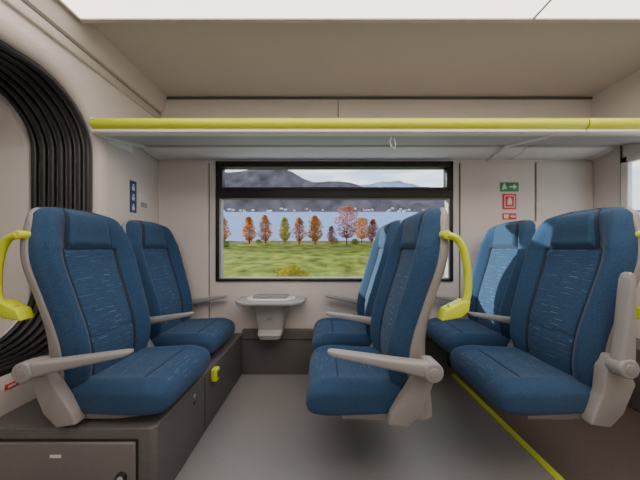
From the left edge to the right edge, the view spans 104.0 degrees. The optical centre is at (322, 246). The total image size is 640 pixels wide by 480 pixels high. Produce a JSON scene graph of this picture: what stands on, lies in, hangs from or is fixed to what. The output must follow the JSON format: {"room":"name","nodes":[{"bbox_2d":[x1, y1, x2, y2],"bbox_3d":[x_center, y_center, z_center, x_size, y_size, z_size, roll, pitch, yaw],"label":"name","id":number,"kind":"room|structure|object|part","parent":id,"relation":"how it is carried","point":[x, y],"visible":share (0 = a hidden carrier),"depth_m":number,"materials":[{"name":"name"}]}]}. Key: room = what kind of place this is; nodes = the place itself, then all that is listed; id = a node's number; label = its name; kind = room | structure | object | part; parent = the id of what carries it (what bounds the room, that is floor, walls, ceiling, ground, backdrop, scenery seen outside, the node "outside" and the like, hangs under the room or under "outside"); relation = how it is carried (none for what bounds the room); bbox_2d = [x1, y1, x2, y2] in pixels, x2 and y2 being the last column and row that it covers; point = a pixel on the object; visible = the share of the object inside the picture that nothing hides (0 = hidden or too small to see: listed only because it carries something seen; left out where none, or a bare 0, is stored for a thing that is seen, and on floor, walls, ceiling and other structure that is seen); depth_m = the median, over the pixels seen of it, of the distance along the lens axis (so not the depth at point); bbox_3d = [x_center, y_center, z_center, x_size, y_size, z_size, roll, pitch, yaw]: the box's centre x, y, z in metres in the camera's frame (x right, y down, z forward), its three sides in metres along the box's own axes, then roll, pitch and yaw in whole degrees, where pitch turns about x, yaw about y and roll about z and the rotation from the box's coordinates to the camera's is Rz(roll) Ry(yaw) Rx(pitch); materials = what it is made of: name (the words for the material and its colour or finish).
{"room":"train carriage","nodes":[
{"label":"train carriage","id":0,"kind":"room"},
{"bbox_2d":[0,0,158,416],"bbox_3d":[-1.465,-0.110,0.790,0.050,2.420,2.820,0,0,0],"label":"wall","id":1,"kind":"structure","parent":0,"point":[114,167],"depth_m":1.62,"materials":[{"name":"plastic"}]},
{"bbox_2d":[5,381,18,390],"bbox_3d":[-1.437,0.637,1.155,0.004,0.025,0.050,0,0,0],"label":"warning sign","id":2,"kind":"object","parent":1,"relation":"attached to","point":[12,384],"visible":0.79,"depth_m":1.15,"materials":[{"name":"red"}]},
{"bbox_2d":[0,39,92,376],"bbox_3d":[-1.690,0.065,0.860,0.400,2.070,1.539,0,0,0],"label":"gangway bellows","id":3,"kind":"object","parent":1,"relation":"attached to","point":[57,130],"depth_m":1.55,"materials":[{"name":"black rubber"}]},
{"bbox_2d":[3,0,166,117],"bbox_3d":[-1.402,-1.212,0.790,0.074,0.214,2.818,0,0,0],"label":"crown molding","id":4,"kind":"structure","parent":1,"relation":"attached to","point":[85,42],"depth_m":1.52,"materials":[{"name":"beige plastic"}]},
{"bbox_2d":[130,180,136,212],"bbox_3d":[-1.436,-0.380,1.893,0.006,0.240,0.065,0,0,0],"label":"sign","id":5,"kind":"object","parent":1,"relation":"attached to","point":[133,185],"visible":1,"depth_m":1.89,"materials":[{"name":"blue plastic"}]},
{"bbox_2d":[139,192,147,209],"bbox_3d":[-1.435,-0.365,2.000,0.007,0.130,0.100,0,0,0],"label":"information sign","id":6,"kind":"object","parent":1,"relation":"attached to","point":[143,198],"visible":1,"depth_m":2.00,"materials":[{"name":"white plastic"}]},
{"bbox_2d":[174,374,554,479],"bbox_3d":[-0.925,1.130,0.830,4.050,0.060,2.900,0,0,0],"label":"floor","id":7,"kind":"structure","parent":0,"point":[264,429],"depth_m":1.40,"materials":[{"name":"rubber"}]},
{"bbox_2d":[0,94,30,337],"bbox_3d":[-2.395,0.040,0.860,1.010,2.120,1.550,0,0,0],"label":"wall","id":8,"kind":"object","parent":7,"relation":"on","point":[15,148],"visible":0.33,"depth_m":1.60,"materials":[{"name":"white plastic"}]},
{"bbox_2d":[0,333,241,479],"bbox_3d":[-1.068,0.927,1.607,0.742,0.345,1.185,0,0,0],"label":"platform","id":9,"kind":"object","parent":7,"relation":"on","point":[155,446],"visible":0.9,"depth_m":1.04,"materials":[{"name":"laminate"}]},
{"bbox_2d":[0,207,210,426],"bbox_3d":[-1.002,0.282,1.244,0.694,0.944,0.585,0,0,0],"label":"seat","id":10,"kind":"object","parent":9,"relation":"on","point":[80,268],"visible":1,"depth_m":1.09,"materials":[{"name":"blue fabric"}]},
{"bbox_3d":[-1.285,0.116,1.034,0.126,0.367,0.056,0,0,0],"label":"grab handle","id":11,"kind":"part","parent":10,"relation":"part of","materials":[{"name":"yellow plastic"}]},
{"bbox_3d":[-0.984,0.573,1.014,0.452,0.328,0.101,0,0,0],"label":"armrest","id":12,"kind":"part","parent":10,"relation":"part of","materials":[{"name":"grey plastic"}]},
{"bbox_2d":[71,345,210,415],"bbox_3d":[-0.885,0.650,1.280,0.440,0.148,0.486,0,0,0],"label":"cushion","id":13,"kind":"object","parent":10,"relation":"on","point":[148,380],"depth_m":1.10,"materials":[{"name":"blue fabric"}]},
{"bbox_2d":[122,220,234,381],"bbox_3d":[-1.005,0.324,1.852,0.701,1.028,0.630,0,0,0],"label":"seat","id":14,"kind":"object","parent":9,"relation":"on","point":[162,272],"visible":0.85,"depth_m":1.78,"materials":[{"name":"blue fabric"}]},
{"bbox_3d":[-1.039,0.573,1.589,0.452,0.328,0.101,0,0,0],"label":"armrest","id":15,"kind":"part","parent":14,"relation":"part of","materials":[{"name":"grey plastic"}]},
{"bbox_2d":[151,318,234,353],"bbox_3d":[-0.940,0.650,1.855,0.440,0.148,0.486,0,0,0],"label":"cushion","id":16,"kind":"object","parent":14,"relation":"on","point":[208,333],"depth_m":1.74,"materials":[{"name":"blue fabric"}]},
{"bbox_3d":[-1.039,0.573,2.111,0.452,0.328,0.101,0,0,0],"label":"armrest","id":17,"kind":"part","parent":14,"relation":"part of","materials":[{"name":"grey plastic"}]},
{"bbox_2d":[450,374,564,479],"bbox_3d":[1.120,1.128,0.790,0.040,0.064,2.820,0,0,0],"label":"strip","id":18,"kind":"object","parent":7,"relation":"attached to","point":[532,452],"visible":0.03,"depth_m":1.47,"materials":[{"name":"yellow plastic"}]},
{"bbox_3d":[0.255,0.891,1.655,0.110,0.258,0.990,0,0,0],"label":"support beam","id":19,"kind":"structure","parent":7,"relation":"on","visible":0},
{"bbox_2d":[312,220,401,351],"bbox_3d":[0.241,0.287,1.850,0.632,0.955,0.622,0,0,0],"label":"seat","id":20,"kind":"object","parent":19,"relation":"on","point":[344,329],"visible":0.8,"depth_m":1.73,"materials":[{"name":"blue fabric"}]},
{"bbox_3d":[0.244,0.573,2.111,0.452,0.328,0.101,0,0,0],"label":"armrest","id":21,"kind":"part","parent":20,"relation":"part of","materials":[{"name":"grey plastic"}]},
{"bbox_2d":[312,318,371,351],"bbox_3d":[0.145,0.650,1.855,0.440,0.148,0.486,0,0,0],"label":"cushion","id":22,"kind":"object","parent":20,"relation":"on","point":[327,331],"depth_m":1.68,"materials":[{"name":"blue fabric"}]},
{"bbox_3d":[0.244,0.573,1.589,0.452,0.328,0.101,0,0,0],"label":"armrest","id":23,"kind":"part","parent":20,"relation":"part of","materials":[{"name":"grey plastic"}]},
{"bbox_2d":[306,207,471,426],"bbox_3d":[0.262,0.287,1.244,0.694,0.955,0.585,0,0,0],"label":"seat","id":24,"kind":"object","parent":19,"relation":"on","point":[393,379],"visible":1,"depth_m":1.05,"materials":[{"name":"blue fabric"}]},
{"bbox_2d":[306,345,401,415],"bbox_3d":[0.145,0.650,1.280,0.440,0.148,0.486,0,0,0],"label":"cushion","id":25,"kind":"object","parent":24,"relation":"on","point":[335,386],"depth_m":1.07,"materials":[{"name":"blue fabric"}]},
{"bbox_3d":[0.244,0.573,1.014,0.452,0.328,0.101,0,0,0],"label":"armrest","id":26,"kind":"part","parent":24,"relation":"part of","materials":[{"name":"grey plastic"}]},
{"bbox_3d":[0.545,0.116,1.034,0.126,0.367,0.056,0,0,0],"label":"grab handle","id":27,"kind":"part","parent":24,"relation":"part of","materials":[{"name":"yellow plastic"}]},
{"bbox_2d":[92,23,639,96],"bbox_3d":[0.460,-1.350,0.800,3.920,0.060,2.960,0,0,0],"label":"ceiling","id":28,"kind":"structure","parent":0,"point":[181,59],"depth_m":1.72,"materials":[{"name":"plastic"}]},
{"bbox_2d":[62,0,639,17],"bbox_3d":[0.500,-1.286,0.495,3.700,0.028,1.790,0,0,0],"label":"ceiling lamp","id":29,"kind":"object","parent":28,"relation":"attached to","point":[83,8],"depth_m":1.33,"materials":[{"name":"white plastic"}]},
{"bbox_2d":[159,100,590,332],"bbox_3d":[0.460,-0.110,2.240,3.920,2.420,0.080,0,0,0],"label":"wall","id":30,"kind":"structure","parent":0,"point":[315,307],"depth_m":2.20,"materials":[{"name":"plastic"}]},
{"bbox_2d":[235,294,305,339],"bbox_3d":[-0.435,0.578,2.068,0.570,0.345,0.260,0,0,0],"label":"table","id":31,"kind":"object","parent":30,"relation":"attached to","point":[271,310],"visible":1,"depth_m":2.04,"materials":[{"name":"grey plastic"}]},
{"bbox_2d":[215,161,452,280],"bbox_3d":[0.100,-0.225,2.227,2.080,1.050,0.097,0,0,0],"label":"window","id":32,"kind":"structure","parent":30,"relation":"in","point":[222,193],"depth_m":2.18,"materials":[{"name":"black rubber"}]},
{"bbox_2d":[242,328,458,373],"bbox_3d":[0.695,0.907,2.175,2.790,0.385,0.049,0,0,0],"label":"baseboard","id":33,"kind":"structure","parent":30,"relation":"attached to","point":[291,353],"depth_m":2.15,"materials":[{"name":"laminate"}]},
{"bbox_2d":[89,117,639,160],"bbox_3d":[0.460,-0.744,1.861,3.797,0.242,0.675,0,0,0],"label":"luggage rack","id":34,"kind":"object","parent":30,"relation":"attached to","point":[487,139],"visible":1,"depth_m":1.68,"materials":[{"name":"yellow plastic"}]},
{"bbox_2d":[159,162,592,318],"bbox_3d":[0.460,-0.010,2.190,3.796,1.460,0.020,0,0,0],"label":"wall panels","id":35,"kind":"object","parent":30,"relation":"attached to","point":[547,190],"depth_m":2.19,"materials":[{"name":"white plastic"}]},
{"bbox_2d":[166,97,592,318],"bbox_3d":[0.460,-0.300,2.195,3.800,2.040,0.013,0,0,0],"label":"joint","id":36,"kind":"object","parent":30,"relation":"attached to","point":[168,98],"depth_m":2.19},
{"bbox_2d":[502,194,515,208],"bbox_3d":[1.630,-0.398,2.184,0.120,0.135,0.007,0,0,0],"label":"fire extinguisher sign","id":37,"kind":"object","parent":30,"relation":"attached to","point":[508,200],"visible":1,"depth_m":2.18,"materials":[{"name":"red plastic"}]},
{"bbox_2d":[502,213,515,219],"bbox_3d":[1.630,-0.268,2.185,0.120,0.055,0.005,0,0,0],"label":"sign","id":38,"kind":"object","parent":30,"relation":"attached to","point":[505,216],"visible":1,"depth_m":2.18,"materials":[{"name":"red plastic"}]},
{"bbox_2d":[500,182,518,191],"bbox_3d":[1.630,-0.525,2.185,0.160,0.080,0.005,0,0,0],"label":"emergency exit sign","id":39,"kind":"object","parent":30,"relation":"attached to","point":[504,186],"visible":1,"depth_m":2.18,"materials":[{"name":"green plastic"}]},
{"bbox_2d":[448,353,572,419],"bbox_3d":[1.115,0.891,1.655,0.110,0.258,0.990,0,0,0],"label":"support beam","id":40,"kind":"structure","parent":30,"relation":"attached to","point":[449,364],"depth_m":2.10,"materials":[{"name":"plastic"}]},
{"bbox_2d":[426,220,538,353],"bbox_3d":[1.136,0.302,1.850,0.632,0.985,0.622,0,0,0],"label":"seat","id":41,"kind":"object","parent":40,"relation":"on","point":[502,251],"visible":0.73,"depth_m":1.78,"materials":[{"name":"plastic"},{"name":"blue fabric"},{"name":"yellow plastic"}]},
{"bbox_3d":[1.139,0.573,2.111,0.452,0.328,0.101,0,0,0],"label":"armrest","id":42,"kind":"part","parent":41,"relation":"part of","materials":[{"name":"grey plastic"}]},
{"bbox_2d":[426,318,509,353],"bbox_3d":[1.040,0.650,1.855,0.440,0.148,0.486,0,0,0],"label":"cushion","id":43,"kind":"object","parent":41,"relation":"on","point":[449,335],"depth_m":1.74,"materials":[{"name":"blue fabric"}]},
{"bbox_3d":[1.139,0.573,1.589,0.452,0.328,0.101,0,0,0],"label":"armrest","id":44,"kind":"part","parent":41,"relation":"part of","materials":[{"name":"grey plastic"}]},
{"bbox_2d":[450,207,639,426],"bbox_3d":[1.087,0.287,1.245,0.694,0.955,0.583,0,0,0],"label":"seat","id":45,"kind":"object","parent":40,"relation":"on","point":[574,312],"visible":1,"depth_m":1.12,"materials":[{"name":"blue fabric"}]},
{"bbox_2d":[450,345,591,415],"bbox_3d":[0.970,0.650,1.280,0.440,0.148,0.486,0,0,0],"label":"cushion","id":46,"kind":"object","parent":45,"relation":"on","point":[518,379],"depth_m":1.12,"materials":[{"name":"blue fabric"}]},
{"bbox_3d":[1.183,0.418,1.014,0.181,0.638,0.101,0,0,0],"label":"armrest","id":47,"kind":"part","parent":45,"relation":"part of","materials":[{"name":"grey plastic"}]},
{"bbox_3d":[1.370,0.116,1.034,0.126,0.367,0.056,0,0,0],"label":"grab handle","id":48,"kind":"part","parent":45,"relation":"part of","materials":[{"name":"yellow plastic"}]},
{"bbox_2d":[456,374,639,479],"bbox_3d":[1.780,1.130,0.830,1.280,0.060,2.900,0,0,0],"label":"floor","id":49,"kind":"structure","parent":0,"point":[576,449],"depth_m":1.41,"materials":[{"name":"rubber"}]},
{"bbox_2d":[591,70,639,338],"bbox_3d":[2.390,-0.110,0.830,0.060,2.420,2.900,0,0,0],"label":"wall","id":50,"kind":"structure","parent":0,"point":[621,99],"depth_m":2.02,"materials":[{"name":"plastic"}]},
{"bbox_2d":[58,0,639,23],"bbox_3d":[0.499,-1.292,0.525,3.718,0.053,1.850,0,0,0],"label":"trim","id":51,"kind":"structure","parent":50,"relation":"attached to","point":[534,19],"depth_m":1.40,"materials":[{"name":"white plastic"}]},
{"bbox_3d":[0.499,-1.292,0.525,3.718,0.053,1.850,0,0,0],"label":"lamp frame","id":52,"kind":"part","parent":51,"relation":"part of","materials":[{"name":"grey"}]},
{"bbox_2d":[620,153,639,207],"bbox_3d":[2.366,-0.410,1.660,0.052,0.580,0.620,0,0,0],"label":"window","id":53,"kind":"structure","parent":50,"relation":"in","point":[625,162],"depth_m":1.93,"materials":[{"name":"white plastic"}]},
{"bbox_2d":[627,338,639,411],"bbox_3d":[2.229,0.890,1.724,0.258,0.420,0.948,0,0,0],"label":"baseboard","id":54,"kind":"structure","parent":50,"relation":"attached to","point":[634,401],"depth_m":1.68,"materials":[{"name":"laminate"}]},
{"label":"outside","id":55,"kind":"structure","parent":0,"visible":0},
{"bbox_2d":[223,212,639,239],"bbox_3d":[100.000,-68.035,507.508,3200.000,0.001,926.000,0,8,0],"label":"lake","id":56,"kind":"structure","parent":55,"point":[235,220],"depth_m":168.50,"materials":[{"name":"liquid"}]},
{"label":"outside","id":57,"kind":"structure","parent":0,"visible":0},
{"bbox_2d":[223,207,444,211],"bbox_3d":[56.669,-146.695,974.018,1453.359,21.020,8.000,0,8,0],"label":"village","id":58,"kind":"object","parent":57,"point":[233,209],"visible":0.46,"depth_m":971.05,"materials":[{"name":"white"}]},
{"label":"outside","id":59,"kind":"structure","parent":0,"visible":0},
{"bbox_2d":[223,170,639,211],"bbox_3d":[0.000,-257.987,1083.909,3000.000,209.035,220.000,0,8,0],"label":"mountain","id":60,"kind":"structure","parent":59,"point":[247,178],"depth_m":1023.63},
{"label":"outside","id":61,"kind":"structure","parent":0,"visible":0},
{"bbox_2d":[360,180,421,186],"bbox_3d":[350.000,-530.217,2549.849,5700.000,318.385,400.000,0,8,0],"label":"mountain","id":62,"kind":"structure","parent":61,"point":[398,183],"depth_m":2566.19},
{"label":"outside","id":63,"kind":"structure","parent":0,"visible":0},
{"bbox_2d":[223,239,444,276],"bbox_3d":[10.000,1.844,28.578,200.000,0.607,42.000,0,8,0],"label":"field","id":64,"kind":"structure","parent":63,"point":[320,259],"depth_m":31.21,"materials":[{"name":"green plant"}]},
{"bbox_2d":[223,216,231,240],"bbox_3d":[-17.910,-3.027,43.987,3.242,5.082,2.752,0,0,-9],"label":"poplar tree","id":65,"kind":"object","parent":64,"relation":"on","point":[225,233],"visible":0.33,"depth_m":43.93,"materials":[{"name":"brown plant"}]},
{"bbox_2d":[242,217,256,243],"bbox_3d":[-12.977,-2.952,44.204,2.776,4.928,2.785,0,0,43],"label":"poplar tree","id":66,"kind":"object","parent":64,"relation":"on","point":[248,236],"visible":1,"depth_m":43.75,"materials":[{"name":"brown plant"}]},
{"bbox_2d":[257,215,272,243],"bbox_3d":[-10.134,-3.089,44.108,2.920,5.207,3.107,0,0,-17],"label":"poplar tree","id":67,"kind":"object","parent":64,"relation":"on","point":[264,218],"visible":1,"depth_m":43.72,"materials":[{"name":"brown plant"}]},
{"bbox_2d":[272,268,288,276],"bbox_3d":[-3.235,2.464,21.124,2.089,1.446,2.088,0,0,35],"label":"shrub","id":68,"kind":"object","parent":64,"relation":"on","point":[279,268],"visible":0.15,"depth_m":20.81,"materials":[{"name":"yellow plant"}]},
{"bbox_2d":[278,217,290,243],"bbox_3d":[-6.826,-2.877,44.033,2.350,4.770,2.484,0,0,39],"label":"poplar tree","id":69,"kind":"object","parent":64,"relation":"on","point":[284,233],"visible":1,"depth_m":43.68,"materials":[{"name":"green plant"}]},
{"bbox_2d":[274,264,308,276],"bbox_3d":[-2.513,2.357,20.009,2.979,1.958,2.522,0,0,41],"label":"shrub","id":70,"kind":"object","parent":64,"relation":"on","point":[291,268],"visible":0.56,"depth_m":19.78,"materials":[{"name":"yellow plant"}]},
{"bbox_2d":[223,240,370,242],"bbox_3d":[10.000,-0.850,47.235,200.000,0.850,0.700,0,8,0],"label":"wall","id":71,"kind":"structure","parent":64,"relation":"on","point":[230,241],"depth_m":46.86,"materials":[{"name":"stone"}]},
{"bbox_2d":[290,217,306,243],"bbox_3d":[-4.224,-2.901,44.218,2.958,4.828,2.944,0,0,6],"label":"poplar tree","id":72,"kind":"object","parent":64,"relation":"on","point":[299,237],"visible":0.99,"depth_m":43.79,"materials":[{"name":"brown plant"}]},
{"bbox_2d":[288,270,310,276],"bbox_3d":[-1.807,2.606,19.426,2.201,1.664,2.472,0,0,-23],"label":"shrub","id":73,"kind":"object","parent":64,"relation":"on","point":[302,273],"visible":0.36,"depth_m":19.25,"materials":[{"name":"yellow plant"}]},
{"bbox_2d":[303,215,323,243],"bbox_3d":[-1.504,-3.029,43.942,3.575,5.089,3.028,0,0,-23],"label":"poplar tree","id":74,"kind":"object","parent":64,"relation":"on","point":[315,223],"visible":1,"depth_m":43.57,"materials":[{"name":"brown plant"}]},
{"bbox_2d":[327,226,336,243],"bbox_3d":[1.584,-2.120,44.366,2.081,3.249,1.810,0,0,-30],"label":"poplar tree","id":75,"kind":"object","parent":64,"relation":"on","point":[331,228],"visible":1,"depth_m":43.93,"materials":[{"name":"brown plant"}]},
{"bbox_2d":[333,206,359,244],"bbox_3d":[4.106,-3.730,42.975,4.899,6.777,5.743,0,0,5],"label":"maple tree","id":76,"kind":"object","parent":64,"relation":"on","point":[346,236],"visible":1,"depth_m":42.56,"materials":[{"name":"brown plant"}]},
{"bbox_2d":[353,218,371,242],"bbox_3d":[6.991,-2.966,44.916,3.571,4.651,3.697,0,0,40],"label":"maple tree","id":77,"kind":"object","parent":64,"relation":"on","point":[363,227],"visible":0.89,"depth_m":44.77,"materials":[{"name":"brown plant"}]},
{"bbox_2d":[366,219,378,243],"bbox_3d":[9.026,-2.718,44.222,2.793,4.456,2.453,0,0,3],"label":"poplar tree","id":78,"kind":"object","parent":64,"relation":"on","point":[372,229],"visible":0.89,"depth_m":43.75,"materials":[{"name":"brown plant"}]}
]}

